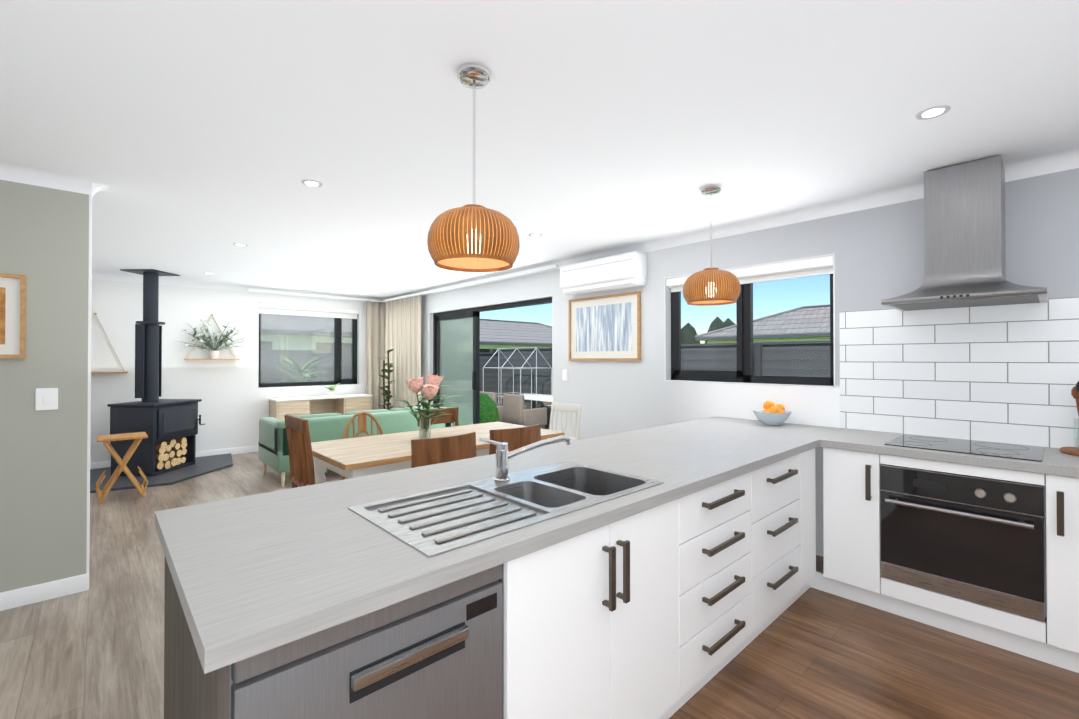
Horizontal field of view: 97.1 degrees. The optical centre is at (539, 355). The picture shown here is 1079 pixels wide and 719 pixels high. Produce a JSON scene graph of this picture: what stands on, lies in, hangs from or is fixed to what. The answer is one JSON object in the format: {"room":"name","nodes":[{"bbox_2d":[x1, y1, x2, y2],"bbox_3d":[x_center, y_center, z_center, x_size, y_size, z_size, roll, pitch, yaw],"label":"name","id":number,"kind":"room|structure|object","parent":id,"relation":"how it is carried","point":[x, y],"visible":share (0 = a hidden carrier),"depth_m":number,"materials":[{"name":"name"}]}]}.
{"room":"kitchen","nodes":[
{"label":"kitchen","id":0,"kind":"room"},
{"bbox_2d":[0,180,91,592],"bbox_3d":[-3.964,0.170,1.731,3.400,2.420,0.121,0,-1,-43],"label":"wall","id":1,"kind":"structure","parent":0,"point":[46,241],"depth_m":2.72,"materials":[{"name":"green paint"}]},
{"bbox_2d":[0,273,25,357],"bbox_3d":[-2.988,-0.214,2.530,0.355,0.460,0.030,0,-1,-43],"label":"picture frame","id":2,"kind":"object","parent":1,"relation":"attached to","point":[12,315],"visible":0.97,"depth_m":2.62,"materials":[{"name":"brown wood"}]},
{"bbox_2d":[0,573,88,610],"bbox_3d":[-3.919,1.332,1.673,3.400,0.095,0.014,0,-1,-43],"label":"baseboard","id":3,"kind":"structure","parent":1,"relation":"attached to","point":[15,598],"depth_m":2.69,"materials":[{"name":"white wood"}]},
{"bbox_2d":[35,388,57,410],"bbox_3d":[-2.803,0.250,2.713,0.090,0.125,0.010,0,-1,-43],"label":"switch plate","id":4,"kind":"object","parent":1,"relation":"attached to","point":[46,398],"depth_m":2.71,"materials":[{"name":"white plastic"}]},
{"bbox_2d":[0,162,108,197],"bbox_3d":[-3.871,-1.003,1.693,3.475,0.075,0.075,0,-1,-43],"label":"crown molding","id":5,"kind":"structure","parent":1,"relation":"attached to","point":[8,172],"depth_m":2.71,"materials":[{"name":"white"}]},
{"bbox_2d":[90,279,365,462],"bbox_3d":[-4.789,0.208,6.576,5.480,2.420,0.160,0,-1,-43],"label":"wall","id":6,"kind":"structure","parent":0,"point":[233,406],"depth_m":6.57,"materials":[{"name":"white paint"}]},
{"bbox_2d":[91,313,127,372],"bbox_3d":[-5.409,-0.149,5.806,0.600,0.741,0.133,0,-1,-43],"label":"shelf","id":7,"kind":"object","parent":6,"relation":"attached to","point":[124,371],"visible":0.67,"depth_m":5.89,"materials":[{"name":"brown wood"}]},
{"bbox_2d":[90,445,257,468],"bbox_3d":[-4.671,1.370,6.557,5.320,0.095,0.014,0,-1,-43],"label":"baseboard","id":8,"kind":"structure","parent":6,"relation":"attached to","point":[246,449],"depth_m":6.69,"materials":[{"name":"white"}]},
{"bbox_2d":[177,314,247,359],"bbox_3d":[-4.446,-0.253,6.518,0.889,0.642,0.395,0,-1,-43],"label":"potted plant","id":9,"kind":"object","parent":6,"relation":"attached to","point":[214,353],"visible":0.98,"depth_m":6.57,"materials":[{"name":"green plant"}]},
{"bbox_2d":[92,272,379,300],"bbox_3d":[-4.688,-0.965,6.520,5.220,0.075,0.075,0,-1,-43],"label":"crown molding","id":10,"kind":"structure","parent":6,"relation":"attached to","point":[100,276],"depth_m":6.57,"materials":[{"name":"white paint"}]},
{"bbox_2d":[258,302,359,387],"bbox_3d":[-3.648,-0.144,7.613,1.520,1.280,0.137,0,-1,-43],"label":"living room window","id":11,"kind":"structure","parent":6,"relation":"in","point":[338,315],"depth_m":7.66,"materials":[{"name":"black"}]},
{"bbox_2d":[0,452,1078,718],"bbox_3d":[-1.840,1.414,2.280,7.280,0.060,10.460,0,-1,-43],"label":"floor","id":12,"kind":"structure","parent":0,"point":[94,650],"depth_m":2.17,"materials":[{"name":"brown wood"}]},
{"bbox_2d":[96,432,147,503],"bbox_3d":[-4.127,1.101,4.717,0.385,0.616,0.320,0,-1,-43],"label":"folding stool","id":13,"kind":"object","parent":12,"relation":"on","point":[138,437],"visible":1,"depth_m":4.67,"materials":[{"name":"brown wood"}]},
{"bbox_2d":[90,269,232,492],"bbox_3d":[-4.546,0.202,5.657,1.770,2.418,1.440,0,-1,-43],"label":"burner","id":14,"kind":"object","parent":12,"relation":"on","point":[164,453],"visible":0.98,"depth_m":5.66,"materials":[{"name":"black metal"}]},
{"bbox_2d":[284,414,314,487],"bbox_3d":[-1.369,0.889,3.114,0.452,1.006,0.430,0,-1,-43],"label":"head chair","id":15,"kind":"object","parent":12,"relation":"on","point":[302,472],"visible":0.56,"depth_m":2.93,"materials":[{"name":"brown wood"}]},
{"bbox_2d":[268,394,372,419],"bbox_3d":[-3.371,1.034,7.422,1.420,0.780,0.450,0,-1,-43],"label":"sideboard","id":16,"kind":"object","parent":12,"relation":"on","point":[279,408],"visible":0.31,"depth_m":7.47,"materials":[{"name":"white wood"}]},
{"bbox_2d":[321,383,338,395],"bbox_3d":[-3.287,0.539,7.499,0.333,0.210,0.291,0,-1,-43],"label":"potted plant","id":17,"kind":"object","parent":16,"relation":"on","point":[331,391],"visible":1,"depth_m":7.47,"materials":[{"name":"white ceramic"}]},
{"bbox_2d":[164,557,515,718],"bbox_3d":[-0.601,0.947,1.318,0.620,0.860,0.860,0,-1,-43],"label":"base cabinet","id":18,"kind":"object","parent":12,"relation":"on","point":[189,693],"depth_m":1.21,"materials":[{"name":"grey wood"}]},
{"bbox_2d":[229,564,502,718],"bbox_3d":[-0.502,0.949,1.219,0.591,0.855,0.620,0,-1,-43],"label":"dishwasher","id":19,"kind":"object","parent":18,"relation":"in","point":[436,653],"visible":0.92,"depth_m":1.01,"materials":[{"name":"grey metal"}]},
{"bbox_2d":[155,421,822,673],"bbox_3d":[0.211,0.503,2.098,2.910,0.040,0.940,0,-1,-43],"label":"countertop","id":20,"kind":"structure","parent":18,"relation":"on","point":[689,459],"depth_m":1.47,"materials":[{"name":"laminate"}]},
{"bbox_2d":[348,461,663,556],"bbox_3d":[-0.065,0.561,1.639,0.990,0.170,0.500,0,-1,-43],"label":"sink","id":21,"kind":"object","parent":20,"relation":"in","point":[431,523],"visible":0.85,"depth_m":1.53,"materials":[{"name":"metal"}]},
{"bbox_2d":[478,435,571,481],"bbox_3d":[-0.049,0.392,1.855,0.358,0.169,0.155,0,-1,-43],"label":"mixer tap","id":22,"kind":"object","parent":20,"relation":"on","point":[503,456],"visible":1,"depth_m":1.81,"materials":[{"name":"silver metal"}]},
{"bbox_2d":[258,406,451,486],"bbox_3d":[-2.261,1.054,6.079,2.150,0.720,0.890,0,-1,-43],"label":"sofa","id":23,"kind":"object","parent":12,"relation":"on","point":[273,451],"visible":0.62,"depth_m":5.45,"materials":[{"name":"green fabric"}]},
{"bbox_2d":[339,412,382,479],"bbox_3d":[-1.375,0.941,3.933,0.430,0.914,0.463,0,-1,-43],"label":"chair","id":24,"kind":"object","parent":12,"relation":"on","point":[362,421],"visible":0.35,"depth_m":4.08,"materials":[{"name":"brown wood"}]},
{"bbox_2d":[377,349,394,409],"bbox_3d":[-2.426,0.664,7.603,0.365,1.523,0.353,0,-1,-43],"label":"plant","id":25,"kind":"object","parent":12,"relation":"on","point":[388,391],"visible":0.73,"depth_m":7.60,"materials":[{"name":"green plant"}]},
{"bbox_2d":[417,407,458,426],"bbox_3d":[-0.834,0.957,4.408,0.430,0.891,0.508,0,-1,-43],"label":"chair","id":26,"kind":"object","parent":12,"relation":"on","point":[450,415],"visible":0.25,"depth_m":4.64,"materials":[{"name":"brown wood"}]},
{"bbox_2d":[311,422,564,483],"bbox_3d":[-0.758,1.015,3.676,1.801,0.760,0.901,0,-1,-43],"label":"dining table","id":27,"kind":"object","parent":12,"relation":"on","point":[348,458],"visible":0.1,"depth_m":3.30,"materials":[{"name":"brown wood"}]},
{"bbox_2d":[390,373,459,438],"bbox_3d":[-0.847,0.381,3.570,0.541,0.505,0.424,0,-1,-43],"label":"vase","id":28,"kind":"object","parent":27,"relation":"on","point":[430,388],"visible":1,"depth_m":3.55,"materials":[{"name":"clear glass"}]},
{"bbox_2d":[411,432,475,467],"bbox_3d":[-0.688,0.935,2.967,0.430,0.911,0.508,0,-1,-43],"label":"chair","id":29,"kind":"object","parent":12,"relation":"on","point":[429,451],"visible":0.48,"depth_m":2.75,"materials":[{"name":"brown wood"}]},
{"bbox_2d":[489,424,540,454],"bbox_3d":[-0.284,0.938,3.340,0.430,0.911,0.508,0,-1,-43],"label":"chair","id":30,"kind":"object","parent":12,"relation":"on","point":[517,438],"visible":0.35,"depth_m":3.13,"materials":[{"name":"brown wood"}]},
{"bbox_2d":[549,402,581,440],"bbox_3d":[0.113,0.940,4.563,0.452,0.926,0.430,0,-1,-43],"label":"head chair","id":31,"kind":"object","parent":12,"relation":"on","point":[576,409],"visible":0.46,"depth_m":4.68,"materials":[{"name":"white"}]},
{"bbox_2d":[516,497,683,718],"bbox_3d":[-0.074,0.951,1.805,0.815,0.860,0.860,0,-1,-43],"label":"base cabinet","id":32,"kind":"object","parent":12,"relation":"on","point":[668,610],"depth_m":1.47,"materials":[{"name":"white wood"}]},
{"bbox_2d":[684,470,755,703],"bbox_3d":[0.453,0.954,2.291,0.619,0.860,0.860,0,-1,-43],"label":"base cabinet","id":33,"kind":"object","parent":12,"relation":"on","point":[720,519],"depth_m":1.96,"materials":[{"name":"white wood"}]},
{"bbox_2d":[756,452,803,636],"bbox_3d":[0.907,0.958,2.710,0.616,0.860,0.860,0,-1,-43],"label":"base cabinet","id":34,"kind":"object","parent":12,"relation":"on","point":[779,485],"depth_m":2.39,"materials":[{"name":"white wood"}]},
{"bbox_2d":[804,448,815,591],"bbox_3d":[1.222,0.960,3.001,0.242,0.860,0.860,0,-1,-43],"label":"base cabinet","id":35,"kind":"object","parent":12,"relation":"on","point":[809,456],"depth_m":2.70,"materials":[{"name":"white wood"}]},
{"bbox_2d":[810,447,1078,672],"bbox_3d":[2.899,0.951,1.802,0.636,0.860,3.285,0,-1,-43],"label":"base cabinet","id":36,"kind":"object","parent":12,"relation":"on","point":[852,525],"visible":0.94,"depth_m":2.39,"materials":[{"name":"white wood"}]},
{"bbox_2d":[687,416,1078,477],"bbox_3d":[2.617,0.503,2.128,0.616,0.040,4.160,0,-1,-43],"label":"countertop","id":37,"kind":"structure","parent":36,"relation":"on","point":[1054,462],"depth_m":2.53,"materials":[{"name":"laminate"}]},
{"bbox_2d":[752,401,791,424],"bbox_3d":[1.651,0.408,3.386,0.254,0.168,0.254,0,-1,-43],"label":"fruit bowl","id":38,"kind":"object","parent":37,"relation":"on","point":[770,413],"visible":1,"depth_m":3.32,"materials":[{"name":"white ceramic"}]},
{"bbox_2d":[884,434,1043,461],"bbox_3d":[2.257,0.483,2.544,0.510,0.006,0.590,0,-1,-43],"label":"cooktop","id":39,"kind":"object","parent":37,"relation":"in","point":[1011,451],"visible":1,"depth_m":2.51,"materials":[{"name":"black glass"}]},
{"bbox_2d":[1059,381,1078,455],"bbox_3d":[2.687,0.302,2.316,0.220,0.364,0.220,0,-1,-43],"label":"utensil holder","id":40,"kind":"object","parent":37,"relation":"on","point":[1074,450],"visible":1,"depth_m":2.35,"materials":[{"name":"brown wood"}]},
{"bbox_2d":[881,464,1044,621],"bbox_3d":[2.215,0.886,2.502,0.616,0.600,0.600,0,-1,-43],"label":"oven","id":41,"kind":"object","parent":36,"relation":"in","point":[977,540],"visible":0.98,"depth_m":2.30,"materials":[{"name":"black glass"}]},
{"bbox_2d":[0,0,1078,297],"bbox_3d":[-1.845,-1.087,2.187,7.440,0.100,10.620,0,-1,-43],"label":"ceiling","id":42,"kind":"structure","parent":0,"point":[200,138],"depth_m":2.06,"materials":[{"name":"white paint"}]},
{"bbox_2d":[233,243,247,246],"bbox_3d":[-2.761,-1.016,4.402,0.115,0.006,0.115,0,0,2],"label":"recessed light","id":43,"kind":"object","parent":42,"relation":"in","point":[236,244],"depth_m":4.40,"materials":[{"name":"white"}]},
{"bbox_2d":[301,180,322,186],"bbox_3d":[-1.365,-1.028,2.860,0.115,0.006,0.115,0,-1,38],"label":"recessed light","id":44,"kind":"object","parent":42,"relation":"in","point":[311,183],"depth_m":2.85,"materials":[{"name":"white"}]},
{"bbox_2d":[248,264,558,301],"bbox_3d":[-1.997,-0.944,5.981,2.045,0.035,4.285,0,-1,-43],"label":"track","id":45,"kind":"object","parent":42,"relation":"attached to","point":[540,269],"visible":0.96,"depth_m":6.86,"materials":[{"name":"white"}]},
{"bbox_2d":[365,301,385,409],"bbox_3d":[-2.797,0.250,8.142,0.374,2.320,0.070,0,-1,-43],"label":"curtain","id":46,"kind":"object","parent":45,"relation":"hanging from","point":[375,327],"visible":0.65,"depth_m":8.14,"materials":[{"name":"fabric"}]},
{"bbox_2d":[385,295,420,410],"bbox_3d":[-2.205,0.246,7.669,0.080,2.320,1.243,0,-1,-43],"label":"door curtain","id":47,"kind":"object","parent":45,"relation":"hanging from","point":[403,330],"visible":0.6,"depth_m":7.66,"materials":[{"name":"fabric"}]},
{"bbox_2d":[427,63,519,271],"bbox_3d":[-0.241,-0.685,1.758,0.336,0.709,0.336,0,-1,-43],"label":"pendant light","id":48,"kind":"object","parent":42,"relation":"hanging from","point":[473,237],"visible":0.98,"depth_m":1.65,"materials":[{"name":"brown wood"}]},
{"bbox_2d":[529,233,541,236],"bbox_3d":[-0.036,-1.019,4.060,0.115,0.006,0.115,0,0,2],"label":"recessed light","id":49,"kind":"object","parent":42,"relation":"in","point":[534,234],"depth_m":4.05,"materials":[{"name":"white"}]},
{"bbox_2d":[683,185,740,305],"bbox_3d":[1.059,-0.676,2.945,0.336,0.709,0.336,0,-1,-43],"label":"pendant light","id":50,"kind":"object","parent":42,"relation":"hanging from","point":[710,286],"visible":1,"depth_m":2.83,"materials":[{"name":"brown wood"}]},
{"bbox_2d":[916,105,950,119],"bbox_3d":[1.681,-1.035,2.038,0.115,0.006,0.115,0,0,2],"label":"recessed light","id":51,"kind":"object","parent":42,"relation":"in","point":[932,112],"depth_m":2.03,"materials":[{"name":"white"}]},
{"bbox_2d":[421,168,1078,617],"bbox_3d":[0.830,0.193,4.645,0.160,2.420,10.620,0,-1,-43],"label":"wall","id":52,"kind":"structure","parent":0,"point":[879,254],"depth_m":3.49,"materials":[{"name":"grey paint"}]},
{"bbox_2d":[429,295,552,429],"bbox_3d":[-0.703,0.381,6.304,0.162,2.070,2.680,0,-1,-43],"label":"sliding door","id":53,"kind":"structure","parent":52,"relation":"in","point":[437,332],"depth_m":6.77,"materials":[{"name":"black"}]},
{"bbox_2d":[562,370,567,380],"bbox_3d":[0.272,0.216,5.124,0.010,0.120,0.080,0,-1,-43],"label":"switch plate","id":54,"kind":"object","parent":52,"relation":"attached to","point":[564,372],"depth_m":5.12,"materials":[{"name":"white plastic"}]},
{"bbox_2d":[560,251,646,295],"bbox_3d":[0.595,-0.777,4.639,0.199,0.300,0.960,0,-1,-43],"label":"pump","id":55,"kind":"object","parent":52,"relation":"attached to","point":[620,271],"visible":1,"depth_m":4.49,"materials":[{"name":"white plastic"}]},
{"bbox_2d":[568,291,640,360],"bbox_3d":[0.624,-0.267,4.730,0.030,0.640,0.900,0,-1,-43],"label":"picture frame","id":56,"kind":"object","parent":52,"relation":"attached to","point":[605,328],"visible":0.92,"depth_m":4.69,"materials":[{"name":"brown wood"}]},
{"bbox_2d":[380,149,1078,302],"bbox_3d":[0.744,-0.980,4.575,0.075,0.075,10.300,0,-1,-43],"label":"crown molding","id":57,"kind":"structure","parent":52,"relation":"attached to","point":[1054,163],"depth_m":3.36,"materials":[{"name":"white paint"}]},
{"bbox_2d":[665,254,834,387],"bbox_3d":[1.611,-0.232,3.783,0.137,0.915,1.330,0,-1,-43],"label":"kitchen window","id":58,"kind":"structure","parent":52,"relation":"in","point":[749,276],"depth_m":3.77,"materials":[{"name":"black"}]},
{"bbox_2d":[839,297,1078,448],"bbox_3d":[3.146,0.090,2.013,0.008,0.784,3.290,0,-1,-43],"label":"tile backsplash","id":59,"kind":"structure","parent":52,"relation":"attached to","point":[1008,374],"depth_m":2.75,"materials":[{"name":"white tile"}]},
{"bbox_2d":[881,155,1047,310],"bbox_3d":[2.286,-0.649,2.580,0.493,0.745,0.630,0,-1,-43],"label":"range hood","id":60,"kind":"object","parent":52,"relation":"attached to","point":[964,238],"visible":1,"depth_m":2.53,"materials":[{"name":"metal"}]},
{"label":"outside","id":61,"kind":"structure","parent":0,"visible":0},
{"bbox_3d":[1.455,1.851,35.215,130.000,0.100,130.000,0,-1,-43],"label":"lawn","id":62,"kind":"structure","parent":61,"visible":0},
{"bbox_2d":[270,354,332,382],"bbox_3d":[-4.366,0.775,8.739,1.386,1.639,1.374,0,-1,-43],"label":"shrub","id":63,"kind":"object","parent":62,"relation":"on","point":[302,373],"depth_m":8.67,"materials":[{"name":"green plant"}]},
{"bbox_2d":[261,314,446,350],"bbox_3d":[-17.425,-0.776,23.254,23.127,4.968,11.127,0,-1,-43],"label":"neighbouring house","id":64,"kind":"structure","parent":62,"relation":"on","point":[280,321],"depth_m":22.46,"materials":[{"name":"black"}]},
{"bbox_2d":[442,393,498,424],"bbox_3d":[-1.548,1.140,8.831,1.950,0.940,0.645,0,-1,38],"label":"shrub","id":65,"kind":"object","parent":62,"relation":"on","point":[489,413],"visible":0.23,"depth_m":8.22,"materials":[{"name":"green plant"}]},
{"bbox_2d":[442,318,551,351],"bbox_3d":[-3.829,-0.710,44.647,22.127,5.168,12.127,0,-1,-43],"label":"neighbouring house","id":66,"kind":"structure","parent":62,"relation":"on","point":[495,334],"depth_m":40.83,"materials":[{"name":"black"}]},
{"bbox_2d":[480,391,551,428],"bbox_3d":[0.346,1.161,9.512,2.360,0.880,2.380,0,-1,-43],"label":"dining set","id":67,"kind":"object","parent":62,"relation":"on","point":[513,409],"visible":0.25,"depth_m":8.78,"materials":[{"name":"grey fabric"}]},
{"bbox_2d":[483,347,551,408],"bbox_3d":[-0.544,0.721,11.402,0.972,1.790,1.422,0,-1,-43],"label":"frame","id":68,"kind":"object","parent":62,"relation":"on","point":[520,368],"visible":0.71,"depth_m":11.40,"materials":[{"name":"silver metal"}]},
{"bbox_2d":[260,340,829,417],"bbox_3d":[-1.469,0.608,-2.417,22.645,1.800,22.645,0,-1,-43],"label":"fence","id":69,"kind":"object","parent":62,"relation":"on","point":[690,351],"visible":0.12,"depth_m":9.15,"materials":[{"name":"grey"}]},
{"bbox_2d":[681,316,734,343],"bbox_3d":[20.898,-1.820,69.181,8.320,7.769,24.516,0,-1,-43],"label":"trees","id":70,"kind":"object","parent":62,"relation":"on","point":[689,337],"depth_m":65.46,"materials":[{"name":"green plant"}]},
{"bbox_2d":[695,304,829,342],"bbox_3d":[19.971,-0.621,24.018,9.127,4.668,21.527,0,-1,-43],"label":"neighbouring house","id":71,"kind":"structure","parent":62,"relation":"on","point":[821,312],"depth_m":26.63,"materials":[{"name":"black"}]}
]}

